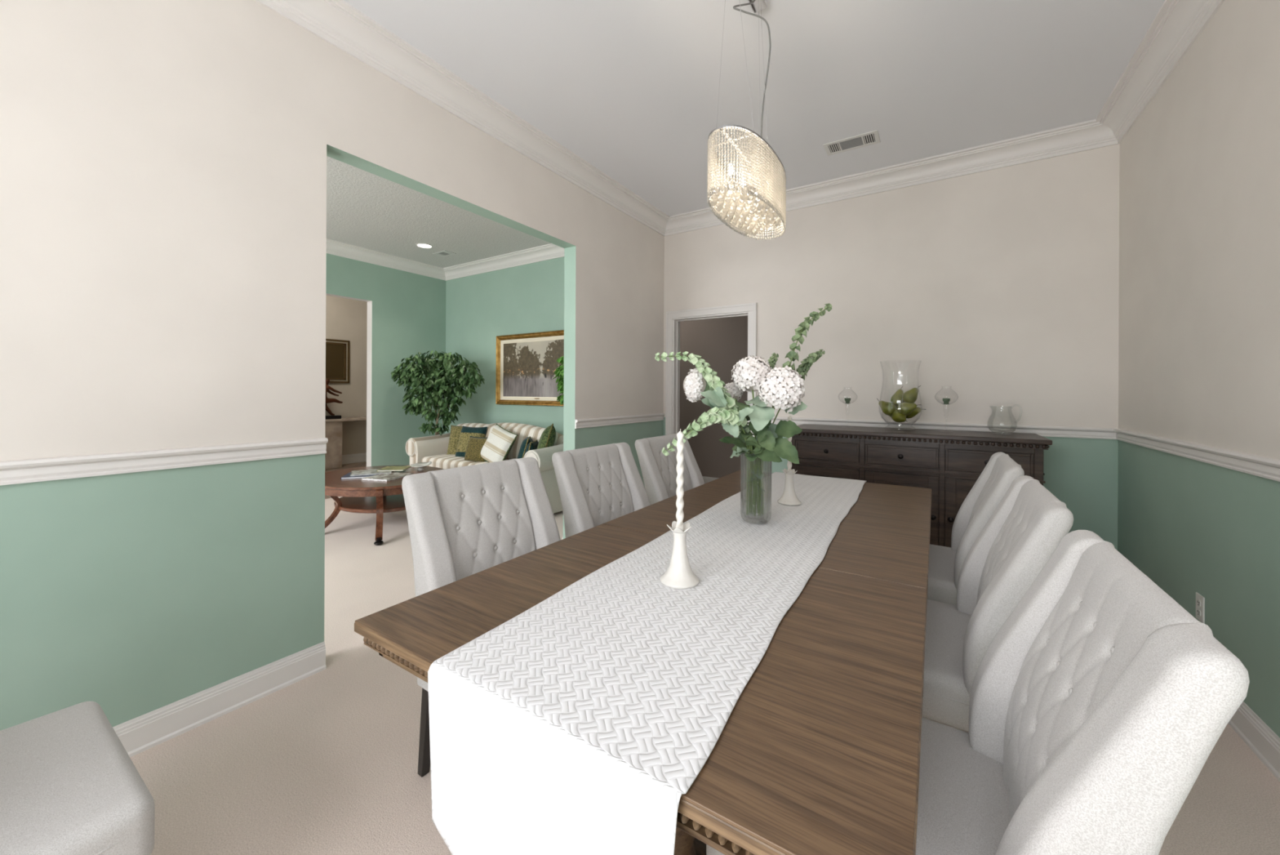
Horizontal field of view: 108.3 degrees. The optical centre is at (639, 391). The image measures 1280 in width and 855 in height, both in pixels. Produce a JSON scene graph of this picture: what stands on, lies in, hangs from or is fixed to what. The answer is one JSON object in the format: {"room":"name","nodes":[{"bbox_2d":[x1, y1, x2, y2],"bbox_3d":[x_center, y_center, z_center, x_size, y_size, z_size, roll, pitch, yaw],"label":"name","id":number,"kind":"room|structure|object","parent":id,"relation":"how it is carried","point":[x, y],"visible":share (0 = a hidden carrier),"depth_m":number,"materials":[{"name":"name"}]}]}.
{"room":"dining room","nodes":[
{"label":"dining room","id":0,"kind":"room"},
{"bbox_2d":[0,0,664,730],"bbox_3d":[-1.369,-0.239,2.422,0.120,3.050,5.800,0,0,33],"label":"wall","id":1,"kind":"structure","parent":0,"point":[163,162],"depth_m":1.76,"materials":[{"name":"beige paint"}]},
{"bbox_2d":[0,437,328,484],"bbox_3d":[-2.165,0.247,1.046,0.028,0.071,2.626,0,0,33],"label":"trim","id":2,"kind":"structure","parent":1,"relation":"attached to","point":[20,471],"depth_m":1.66,"materials":[{"name":"white paint"}]},
{"bbox_2d":[112,641,326,757],"bbox_3d":[-1.316,1.226,2.384,0.022,0.121,5.800,0,0,33],"label":"baseboard","id":3,"kind":"structure","parent":1,"relation":"attached to","point":[141,733],"depth_m":1.82,"materials":[{"name":"white paint"}]},
{"bbox_2d":[254,0,669,235],"bbox_3d":[-1.251,-1.696,2.351,0.143,0.134,5.800,0,0,33],"label":"trim","id":4,"kind":"structure","parent":1,"relation":"attached to","point":[338,23],"depth_m":2.62,"materials":[{"name":"white paint"}]},
{"bbox_2d":[574,413,664,428],"bbox_3d":[-0.123,0.258,4.233,0.028,0.071,1.402,0,0,33],"label":"trim","id":5,"kind":"structure","parent":1,"relation":"attached to","point":[602,421],"depth_m":4.09,"materials":[{"name":"white paint"}]},
{"bbox_2d":[325,294,367,454],"bbox_3d":[-5.690,-0.261,7.447,0.120,3.050,6.000,0,0,33],"label":"wall","id":6,"kind":"structure","parent":0,"point":[346,319],"depth_m":8.23,"materials":[{"name":"beige paint"}]},
{"bbox_2d":[325,338,350,382],"bbox_3d":[-5.431,-0.525,7.698,0.036,0.750,1.120,0,0,33],"label":"wall mirror","id":7,"kind":"object","parent":6,"relation":"attached to","point":[335,353],"visible":0.38,"depth_m":8.01,"materials":[{"name":"brown mirror"}]},
{"bbox_2d":[325,343,343,377],"bbox_3d":[-5.441,-0.525,7.704,0.006,0.590,0.960,0,0,33],"label":"mirror glass","id":8,"kind":"object","parent":7,"relation":"attached to","point":[334,352],"depth_m":7.97,"materials":[{"name":"brown mirror"}]},
{"bbox_2d":[342,452,366,464],"bbox_3d":[-5.638,1.188,7.409,0.022,0.157,6.000,0,0,33],"label":"baseboard","id":9,"kind":"structure","parent":6,"relation":"attached to","point":[359,457],"depth_m":8.25,"materials":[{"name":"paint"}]},
{"bbox_2d":[325,253,445,466],"bbox_3d":[-4.452,-0.255,4.468,0.120,3.050,5.920,0,0,33],"label":"wall","id":10,"kind":"structure","parent":0,"point":[406,310],"depth_m":6.13,"materials":[{"name":"green paint"}]},
{"bbox_2d":[326,238,445,279],"bbox_3d":[-4.366,-1.712,4.347,0.143,0.134,5.800,0,0,33],"label":"trim","id":11,"kind":"structure","parent":10,"relation":"attached to","point":[333,247],"depth_m":5.99,"materials":[{"name":"white paint"}]},
{"bbox_2d":[130,461,1279,854],"bbox_3d":[-2.032,1.333,4.029,9.743,0.100,7.800,0,0,33],"label":"floor","id":12,"kind":"structure","parent":0,"point":[324,762],"depth_m":1.58,"materials":[{"name":"beige carpet"}]},
{"bbox_2d":[0,701,154,854],"bbox_3d":[-1.355,0.783,0.783,0.585,1.006,0.654,0,0,33],"label":"dining chair","id":13,"kind":"object","parent":12,"relation":"on","point":[69,784],"visible":1,"depth_m":0.91,"materials":[{"name":"fabric"}]},
{"bbox_2d":[324,416,366,469],"bbox_3d":[-5.352,0.858,7.465,0.400,0.815,2.400,0,0,33],"label":"console","id":14,"kind":"object","parent":12,"relation":"on","point":[333,427],"visible":0.12,"depth_m":7.63},
{"bbox_2d":[325,378,342,419],"bbox_3d":[-5.213,0.123,7.546,0.140,0.658,0.643,0,0,33],"label":"bronze sculpture","id":15,"kind":"object","parent":14,"relation":"on","point":[328,388],"visible":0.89,"depth_m":7.65,"materials":[{"name":"black metal"}]},
{"bbox_2d":[324,465,444,545],"bbox_3d":[-2.512,1.045,4.504,1.320,0.470,1.140,0,0,33],"label":"coffee table","id":16,"kind":"object","parent":12,"relation":"on","point":[359,495],"visible":0.63,"depth_m":4.15,"materials":[{"name":"brown wood"}]},
{"bbox_2d":[340,471,395,479],"bbox_3d":[-2.621,0.802,4.479,0.401,0.016,0.300,0,0,-17],"label":"magazine","id":17,"kind":"object","parent":16,"relation":"on","point":[348,475],"visible":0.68,"depth_m":4.33,"materials":[{"name":"white paper"}]},
{"bbox_2d":[350,468,391,475],"bbox_3d":[-2.633,0.788,4.535,0.341,0.012,0.260,0,0,-29],"label":"magazine","id":18,"kind":"object","parent":17,"relation":"on","point":[366,472],"visible":0.84,"depth_m":4.48,"materials":[{"name":"white paper"}]},
{"bbox_2d":[377,466,411,471],"bbox_3d":[-2.475,0.776,4.671,0.241,0.012,0.240,0,0,-7],"label":"magazine","id":19,"kind":"object","parent":18,"relation":"on","point":[387,468],"visible":1,"depth_m":4.65,"materials":[{"name":"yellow paper"}]},
{"bbox_2d":[333,493,405,513],"bbox_3d":[-2.512,1.063,4.504,0.941,0.035,0.739,0,0,33],"label":"shelf","id":20,"kind":"object","parent":16,"relation":"attached to","point":[393,503],"depth_m":4.27,"materials":[{"name":"brown wood"}]},
{"bbox_2d":[361,471,413,481],"bbox_3d":[-2.381,0.802,4.373,0.271,0.018,0.340,0,0,13],"label":"magazine","id":21,"kind":"object","parent":16,"relation":"on","point":[393,475],"visible":0.88,"depth_m":4.32,"materials":[{"name":"white paper"}]},
{"bbox_2d":[409,461,431,470],"bbox_3d":[-2.283,0.770,4.821,0.175,0.082,0.288,0,0,-43],"label":"dish","id":22,"kind":"object","parent":16,"relation":"on","point":[421,464],"visible":1,"depth_m":4.85,"materials":[{"name":"white ceramic"}]},
{"bbox_2d":[409,461,431,466],"bbox_3d":[-2.283,0.756,4.821,0.175,0.054,0.287,0,0,-43],"label":"bowl","id":23,"kind":"object","parent":22,"relation":"on","point":[422,464],"depth_m":4.87,"materials":[{"name":"white ceramic"}]},
{"bbox_2d":[391,350,484,435],"bbox_3d":[-2.522,0.370,5.938,1.371,1.821,0.815,0,0,33],"label":"potted ficus","id":24,"kind":"object","parent":12,"relation":"on","point":[424,385],"visible":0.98,"depth_m":5.82,"materials":[{"name":"green plant"}]},
{"bbox_2d":[401,457,560,777],"bbox_3d":[-0.386,0.788,1.624,0.654,1.006,0.585,0,0,35],"label":"dining chair","id":25,"kind":"object","parent":12,"relation":"on","point":[464,522],"visible":0.44,"depth_m":1.68,"materials":[{"name":"fabric"}]},
{"bbox_2d":[405,422,563,513],"bbox_3d":[-1.718,0.834,5.472,2.296,0.900,0.859,0,0,33],"label":"sofa","id":26,"kind":"object","parent":12,"relation":"on","point":[433,448],"visible":0.36,"depth_m":5.29,"materials":[{"name":"fabric"}]},
{"bbox_2d":[421,453,475,469],"bbox_3d":[-2.127,0.862,5.636,0.859,0.180,0.640,0,0,33],"label":"seat cushion","id":27,"kind":"object","parent":26,"relation":"on","point":[444,461],"depth_m":5.39,"materials":[{"name":"fabric"}]},
{"bbox_2d":[446,425,462,454],"bbox_3d":[-2.189,0.627,5.819,0.460,0.399,0.220,0,0,5],"label":"throw pillow","id":28,"kind":"object","parent":26,"relation":"on","point":[455,430],"visible":0.3,"depth_m":5.76,"materials":[{"name":"yellow fabric"}]},
{"bbox_2d":[455,425,487,457],"bbox_3d":[-2.035,0.618,5.578,0.363,0.395,0.213,0,0,17],"label":"throw pillow","id":29,"kind":"object","parent":26,"relation":"on","point":[466,432],"visible":0.6,"depth_m":5.54,"materials":[{"name":"teal fabric"}]},
{"bbox_2d":[464,435,487,462],"bbox_3d":[-1.862,0.669,5.312,0.331,0.298,0.170,0,0,25],"label":"throw pillow","id":30,"kind":"object","parent":26,"relation":"on","point":[475,444],"visible":0.66,"depth_m":5.26,"materials":[{"name":"green fabric"}]},
{"bbox_2d":[457,422,502,437],"bbox_3d":[-2.036,0.608,5.775,0.845,0.428,0.240,0,0,33],"label":"cushion","id":31,"kind":"object","parent":26,"relation":"on","point":[490,427],"depth_m":5.71,"materials":[{"name":"fabric"}]},
{"bbox_2d":[467,459,506,465],"bbox_3d":[-1.399,0.866,5.169,0.859,0.180,0.640,0,0,33],"label":"seat cushion","id":32,"kind":"object","parent":26,"relation":"on","point":[470,463],"depth_m":5.13,"materials":[{"name":"fabric"}]},
{"bbox_2d":[480,423,517,462],"bbox_3d":[-1.592,0.610,5.175,0.511,0.486,0.228,0,0,41],"label":"throw pillow","id":33,"kind":"object","parent":26,"relation":"on","point":[500,441],"visible":0.82,"depth_m":5.09,"materials":[{"name":"fabric"}]},
{"bbox_2d":[517,436,533,458],"bbox_3d":[-1.261,0.657,5.082,0.164,0.329,0.354,0,0,-11],"label":"throw pillow","id":34,"kind":"object","parent":26,"relation":"on","point":[527,440],"visible":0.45,"depth_m":4.93,"materials":[{"name":"teal fabric"}]},
{"bbox_2d":[503,426,558,459],"bbox_3d":[-1.308,0.612,5.309,0.845,0.428,0.240,0,0,33],"label":"cushion","id":35,"kind":"object","parent":26,"relation":"on","point":[522,432],"depth_m":5.24,"materials":[{"name":"fabric"}]},
{"bbox_2d":[524,439,538,453],"bbox_3d":[-1.176,0.678,4.992,0.134,0.303,0.332,0,0,0],"label":"throw pillow","id":36,"kind":"object","parent":26,"relation":"on","point":[533,445],"visible":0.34,"depth_m":4.86,"materials":[{"name":"teal fabric"}]},
{"bbox_2d":[536,423,555,448],"bbox_3d":[-1.026,0.598,5.002,0.219,0.529,0.555,0,0,-17],"label":"throw pillow","id":37,"kind":"object","parent":26,"relation":"on","point":[547,439],"visible":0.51,"depth_m":4.86,"materials":[{"name":"green fabric"}]},
{"bbox_2d":[553,355,564,404],"bbox_3d":[-0.503,0.427,4.616,0.730,1.727,0.675,0,0,-19],"label":"potted ficus","id":38,"kind":"object","parent":12,"relation":"on","point":[559,371],"visible":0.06,"depth_m":4.62,"materials":[{"name":"green plant"}]},
{"bbox_2d":[551,442,650,537],"bbox_3d":[0.008,0.790,2.229,0.654,1.006,0.585,0,0,34],"label":"dining chair","id":39,"kind":"object","parent":12,"relation":"on","point":[597,485],"visible":0.42,"depth_m":2.30,"materials":[{"name":"fabric"}]},
{"bbox_2d":[354,469,932,854],"bbox_3d":[0.482,0.915,1.827,1.115,0.760,2.510,0,0,33],"label":"dining table","id":40,"kind":"object","parent":12,"relation":"on","point":[819,752],"visible":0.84,"depth_m":0.92,"materials":[{"name":"brown wood"}]},
{"bbox_2d":[427,471,866,854],"bbox_3d":[0.474,0.733,1.831,0.557,0.411,2.558,0,0,31],"label":"table runner","id":41,"kind":"object","parent":40,"relation":"on","point":[580,722],"visible":0.88,"depth_m":0.85,"materials":[{"name":"white fabric"}]},
{"bbox_2d":[659,520,699,588],"bbox_3d":[0.111,0.448,1.290,0.111,0.157,0.111,0,0,33],"label":"candlestick","id":42,"kind":"object","parent":41,"relation":"on","point":[679,574],"visible":0.94,"depth_m":1.27,"materials":[{"name":"white ceramic"}]},
{"bbox_2d":[675,428,684,530],"bbox_3d":[0.112,0.259,1.290,0.023,0.311,0.023,0,0,-22],"label":"candle","id":43,"kind":"object","parent":42,"relation":"on","point":[680,444],"visible":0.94,"depth_m":1.28,"materials":[{"name":"white wax"}]},
{"bbox_2d":[740,453,772,524],"bbox_3d":[0.472,0.387,1.884,0.126,0.283,0.126,0,0,33],"label":"crystal vase","id":44,"kind":"object","parent":41,"relation":"on","point":[740,454],"visible":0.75,"depth_m":1.89,"materials":[{"name":"clear glass"}]},
{"bbox_2d":[654,351,751,514],"bbox_3d":[0.262,0.168,1.832,0.396,0.659,0.131,0,0,-11],"label":"stem","id":45,"kind":"object","parent":44,"relation":"in","point":[717,397],"visible":0.84,"depth_m":1.84,"materials":[{"name":"green plant"}]},
{"bbox_2d":[662,406,753,515],"bbox_3d":[0.279,0.277,1.757,0.376,0.441,0.148,0,0,-16],"label":"stem","id":46,"kind":"object","parent":44,"relation":"in","point":[731,420],"visible":0.95,"depth_m":1.76,"materials":[{"name":"green plant"}]},
{"bbox_2d":[683,368,753,510],"bbox_3d":[0.309,0.199,1.890,0.285,0.597,0.147,0,0,25],"label":"stem","id":47,"kind":"object","parent":44,"relation":"in","point":[694,383],"visible":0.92,"depth_m":1.88,"materials":[{"name":"white plant"}]},
{"bbox_2d":[724,382,755,448],"bbox_3d":[0.417,0.229,1.972,0.129,0.539,0.144,0,0,0],"label":"stem","id":48,"kind":"object","parent":44,"relation":"in","point":[732,390],"visible":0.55,"depth_m":1.97,"materials":[{"name":"white plant"}]},
{"bbox_2d":[730,355,772,513],"bbox_3d":[0.460,0.174,1.911,0.184,0.650,0.208,0,0,33],"label":"stem","id":49,"kind":"object","parent":44,"relation":"in","point":[748,372],"visible":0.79,"depth_m":1.88,"materials":[{"name":"white plant"}]},
{"bbox_2d":[730,415,782,515],"bbox_3d":[0.468,0.285,1.879,0.210,0.428,0.204,0,0,33],"label":"greenery spray","id":50,"kind":"object","parent":44,"relation":"in","point":[751,441],"visible":0.53,"depth_m":1.86,"materials":[{"name":"green plant"}]},
{"bbox_2d":[757,352,778,502],"bbox_3d":[0.528,0.164,1.978,0.168,0.670,0.059,0,0,-44],"label":"stem","id":51,"kind":"object","parent":44,"relation":"in","point":[772,361],"visible":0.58,"depth_m":2.00,"materials":[{"name":"green plant"}]},
{"bbox_2d":[747,364,807,515],"bbox_3d":[0.537,0.199,1.799,0.199,0.600,0.202,0,0,33],"label":"flower","id":52,"kind":"object","parent":44,"relation":"in","point":[782,388],"visible":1,"depth_m":1.77,"materials":[{"name":"white plant"}]},
{"bbox_2d":[756,349,825,514],"bbox_3d":[0.611,0.158,1.911,0.388,0.683,0.092,0,0,-34],"label":"stem","id":53,"kind":"object","parent":44,"relation":"in","point":[769,443],"visible":0.83,"depth_m":1.90,"materials":[{"name":"green plant"}]},
{"bbox_2d":[752,302,831,462],"bbox_3d":[0.622,0.061,1.908,0.394,0.876,0.116,0,0,-31],"label":"stem","id":54,"kind":"object","parent":44,"relation":"in","point":[766,455],"visible":0.84,"depth_m":1.94,"materials":[{"name":"green plant"}]},
{"bbox_2d":[777,468,801,505],"bbox_3d":[0.713,0.451,2.208,0.111,0.157,0.111,0,0,33],"label":"candlestick","id":55,"kind":"object","parent":41,"relation":"on","point":[788,497],"visible":0.98,"depth_m":2.19,"materials":[{"name":"white ceramic"}]},
{"bbox_2d":[786,413,791,471],"bbox_3d":[0.714,0.262,2.208,0.023,0.311,0.023,0,0,-22],"label":"candle","id":56,"kind":"object","parent":55,"relation":"on","point":[789,417],"visible":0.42,"depth_m":2.20,"materials":[{"name":"white wax"}]},
{"bbox_2d":[635,433,704,504],"bbox_3d":[0.389,0.792,2.834,0.654,1.006,0.585,0,0,34],"label":"dining chair","id":57,"kind":"object","parent":12,"relation":"on","point":[659,471],"visible":0.36,"depth_m":2.87,"materials":[{"name":"fabric"}]},
{"bbox_2d":[791,423,1052,546],"bbox_3d":[1.928,0.794,3.388,1.562,1.018,0.540,0,0,33],"label":"sideboard","id":58,"kind":"object","parent":12,"relation":"on","point":[947,463],"visible":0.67,"depth_m":3.15,"materials":[{"name":"brown wood"}]},
{"bbox_2d":[878,360,922,431],"bbox_3d":[1.929,0.029,3.432,0.282,0.512,0.282,0,0,33],"label":"hurricane vase","id":59,"kind":"object","parent":58,"relation":"on","point":[921,360],"visible":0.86,"depth_m":3.41,"materials":[{"name":"clear glass"}]},
{"bbox_2d":[876,398,896,415],"bbox_3d":[1.846,0.114,3.449,0.120,0.128,0.097,0,0,5],"label":"pear","id":60,"kind":"object","parent":59,"relation":"in","point":[887,407],"visible":0.95,"depth_m":3.42,"materials":[{"name":"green food"}]},
{"bbox_2d":[890,386,904,405],"bbox_3d":[1.929,0.032,3.460,0.096,0.153,0.094,0,0,-21],"label":"pear","id":61,"kind":"object","parent":59,"relation":"in","point":[896,398],"visible":0.83,"depth_m":3.44,"materials":[{"name":"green food"}]},
{"bbox_2d":[891,409,906,422],"bbox_3d":[1.891,0.178,3.380,0.097,0.097,0.145,0,0,25],"label":"pear","id":62,"kind":"object","parent":59,"relation":"in","point":[896,416],"visible":0.89,"depth_m":3.36,"materials":[{"name":"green food"}]},
{"bbox_2d":[897,402,920,415],"bbox_3d":[1.946,0.126,3.352,0.146,0.097,0.097,0,0,25],"label":"pear","id":63,"kind":"object","parent":59,"relation":"in","point":[904,408],"visible":0.98,"depth_m":3.32,"materials":[{"name":"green food"}]},
{"bbox_2d":[902,385,920,403],"bbox_3d":[1.980,0.023,3.395,0.097,0.137,0.105,0,0,-3],"label":"pear","id":64,"kind":"object","parent":59,"relation":"in","point":[911,395],"visible":0.94,"depth_m":3.36,"materials":[{"name":"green food"}]},
{"bbox_2d":[906,406,925,418],"bbox_3d":[2.011,0.151,3.415,0.098,0.097,0.148,0,0,-38],"label":"pear","id":65,"kind":"object","parent":59,"relation":"in","point":[917,410],"visible":0.53,"depth_m":3.39,"materials":[{"name":"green food"}]},
{"bbox_2d":[986,405,1022,435],"bbox_3d":[2.432,0.185,3.109,0.160,0.206,0.160,0,0,13],"label":"pitcher","id":66,"kind":"object","parent":58,"relation":"on","point":[998,406],"visible":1,"depth_m":3.08,"materials":[{"name":"clear glass"}]},
{"bbox_3d":[2.169,0.123,3.277,0.142,0.326,0.142,0,0,33],"label":"glass candle holder","id":67,"kind":"object","parent":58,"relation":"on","visible":0},
{"bbox_2d":[942,398,950,404],"bbox_3d":[2.170,0.065,3.277,0.046,0.049,0.046,0,0,33],"label":"tealight","id":68,"kind":"object","parent":67,"relation":"on","point":[946,401],"visible":1,"depth_m":3.26,"materials":[{"name":"green wax"}]},
{"bbox_3d":[1.626,0.124,3.625,0.142,0.319,0.142,0,0,33],"label":"glass candle holder","id":69,"kind":"object","parent":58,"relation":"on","visible":0},
{"bbox_2d":[844,396,850,403],"bbox_3d":[1.627,0.068,3.625,0.046,0.049,0.046,0,0,33],"label":"tealight","id":70,"kind":"object","parent":69,"relation":"on","point":[847,399],"visible":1,"depth_m":3.61,"materials":[{"name":"green wax"}]},
{"bbox_2d":[927,452,1024,605],"bbox_3d":[1.369,0.797,2.208,0.654,1.006,0.585,0,0,33],"label":"dining chair","id":71,"kind":"object","parent":12,"relation":"on","point":[945,563],"visible":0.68,"depth_m":1.98,"materials":[{"name":"fabric"}]},
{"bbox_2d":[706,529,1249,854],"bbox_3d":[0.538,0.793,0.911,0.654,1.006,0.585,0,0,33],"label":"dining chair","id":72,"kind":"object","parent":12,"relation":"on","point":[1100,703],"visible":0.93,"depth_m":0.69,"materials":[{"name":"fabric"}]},
{"bbox_2d":[922,475,1073,731],"bbox_3d":[0.954,0.795,1.560,0.654,1.006,0.585,0,0,33],"label":"dining chair","id":73,"kind":"object","parent":12,"relation":"on","point":[1029,522],"visible":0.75,"depth_m":1.30,"materials":[{"name":"fabric"}]},
{"bbox_2d":[680,315,747,477],"bbox_3d":[1.489,0.001,6.124,4.500,2.600,0.120,0,0,33],"label":"wall","id":74,"kind":"structure","parent":0,"point":[722,342],"depth_m":6.36,"materials":[{"name":"beige paint"}]},
{"bbox_2d":[702,475,719,483],"bbox_3d":[1.445,1.240,6.064,4.500,0.121,0.022,0,0,33],"label":"baseboard","id":75,"kind":"structure","parent":74,"relation":"attached to","point":[706,479],"depth_m":6.38,"materials":[{"name":"white paint"}]},
{"bbox_2d":[326,0,1164,267],"bbox_3d":[-1.439,-1.814,2.472,7.333,0.100,6.040,0,0,33],"label":"ceiling","id":76,"kind":"structure","parent":0,"point":[631,88],"depth_m":2.60,"materials":[{"name":"white paint"}]},
{"bbox_2d":[415,243,433,248],"bbox_3d":[-2.613,-1.767,5.609,0.196,0.006,0.196,0,0,33],"label":"recessed light","id":77,"kind":"object","parent":76,"relation":"in","point":[420,245],"visible":1,"depth_m":5.60,"materials":[{"name":"white paint"}]},
{"bbox_2d":[432,249,456,256],"bbox_3d":[-2.503,-1.767,5.921,0.260,0.006,0.160,0,0,33],"label":"ceiling vent","id":78,"kind":"object","parent":76,"relation":"in","point":[442,253],"visible":1,"depth_m":5.91,"materials":[{"name":"white metal"}]},
{"bbox_2d":[706,0,786,239],"bbox_3d":[0.435,-1.214,1.827,0.220,1.081,0.590,0,0,33],"label":"crystal chandelier","id":79,"kind":"object","parent":76,"relation":"hanging from","point":[742,205],"visible":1,"depth_m":1.69,"materials":[{"name":"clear glass"}]},
{"bbox_2d":[822,129,879,155],"bbox_3d":[1.488,-1.746,3.256,0.346,0.006,0.180,0,0,33],"label":"ceiling vent","id":80,"kind":"object","parent":76,"relation":"in","point":[872,137],"visible":1,"depth_m":3.25,"materials":[{"name":"white metal"}]},
{"bbox_2d":[444,143,1119,550],"bbox_3d":[0.200,-0.231,4.932,7.213,3.050,0.120,0,0,33],"label":"wall","id":81,"kind":"structure","parent":0,"point":[1003,282],"depth_m":3.54,"materials":[{"name":"beige paint"}]},
{"bbox_2d":[443,243,564,280],"bbox_3d":[-1.393,-1.697,5.801,3.580,0.134,0.143,0,0,33],"label":"trim","id":82,"kind":"structure","parent":81,"relation":"attached to","point":[548,251],"depth_m":6.04,"materials":[{"name":"white paint"}]},
{"bbox_2d":[495,329,564,406],"bbox_3d":[-1.286,-0.284,5.781,1.485,0.916,0.050,0,0,33],"label":"framed painting","id":83,"kind":"object","parent":81,"relation":"attached to","point":[526,363],"visible":0.63,"depth_m":5.87,"materials":[{"name":"paper"}]},
{"bbox_2d":[665,302,756,470],"bbox_3d":[0.707,0.236,4.596,0.956,2.122,0.156,0,0,33],"label":"trim","id":84,"kind":"structure","parent":81,"relation":"attached to","point":[673,318],"depth_m":4.76,"materials":[{"name":"white paint"}]},
{"bbox_2d":[664,119,1117,235],"bbox_3d":[1.644,-1.682,3.856,3.393,0.134,0.143,0,0,33],"label":"trim","id":85,"kind":"structure","parent":81,"relation":"attached to","point":[1089,135],"depth_m":3.47,"materials":[{"name":"white paint"}]},
{"bbox_2d":[770,416,1116,439],"bbox_3d":[2.084,0.269,3.635,2.396,0.071,0.028,0,0,33],"label":"trim","id":86,"kind":"structure","parent":81,"relation":"attached to","point":[1047,431],"depth_m":3.40,"materials":[{"name":"white paint"}]},
{"bbox_2d":[1117,0,1279,737],"bbox_3d":[1.589,-0.224,0.526,0.120,3.050,5.800,0,0,33],"label":"wall","id":87,"kind":"structure","parent":0,"point":[1199,317],"depth_m":1.98,"materials":[{"name":"beige paint"}]},
{"bbox_2d":[1096,0,1224,143],"bbox_3d":[1.486,-1.683,0.597,0.143,0.134,5.800,0,0,33],"label":"trim","id":88,"kind":"structure","parent":87,"relation":"attached to","point":[1177,24],"depth_m":2.34,"materials":[{"name":"white paint"}]},
{"bbox_2d":[1113,428,1279,481],"bbox_3d":[1.524,0.266,0.566,0.028,0.071,5.800,0,0,33],"label":"trim","id":89,"kind":"structure","parent":87,"relation":"attached to","point":[1258,465],"depth_m":1.96,"materials":[{"name":"white paint"}]},
{"bbox_2d":[1195,591,1204,623],"bbox_3d":[2.486,0.960,2.056,0.009,0.116,0.072,0,0,33],"label":"wall outlet","id":90,"kind":"object","parent":87,"relation":"attached to","point":[1200,600],"visible":0.97,"depth_m":2.05,"materials":[{"name":"white plastic"}]},
{"bbox_2d":[1196,598,1200,606],"bbox_3d":[2.484,0.939,2.057,0.002,0.033,0.033,0,0,33],"label":"receptacle","id":91,"kind":"object","parent":90,"relation":"attached to","point":[1198,600],"depth_m":2.06,"materials":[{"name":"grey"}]},
{"bbox_2d":[1196,608,1200,616],"bbox_3d":[2.484,0.981,2.057,0.002,0.033,0.033,0,0,33],"label":"receptacle","id":92,"kind":"object","parent":90,"relation":"attached to","point":[1198,610],"depth_m":2.06,"materials":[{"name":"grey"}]},
{"bbox_2d":[1228,701,1279,782],"bbox_3d":[1.522,1.240,0.565,0.022,0.121,5.800,0,0,33],"label":"baseboard","id":93,"kind":"structure","parent":87,"relation":"attached to","point":[1253,731],"depth_m":1.66,"materials":[{"name":"white paint"}]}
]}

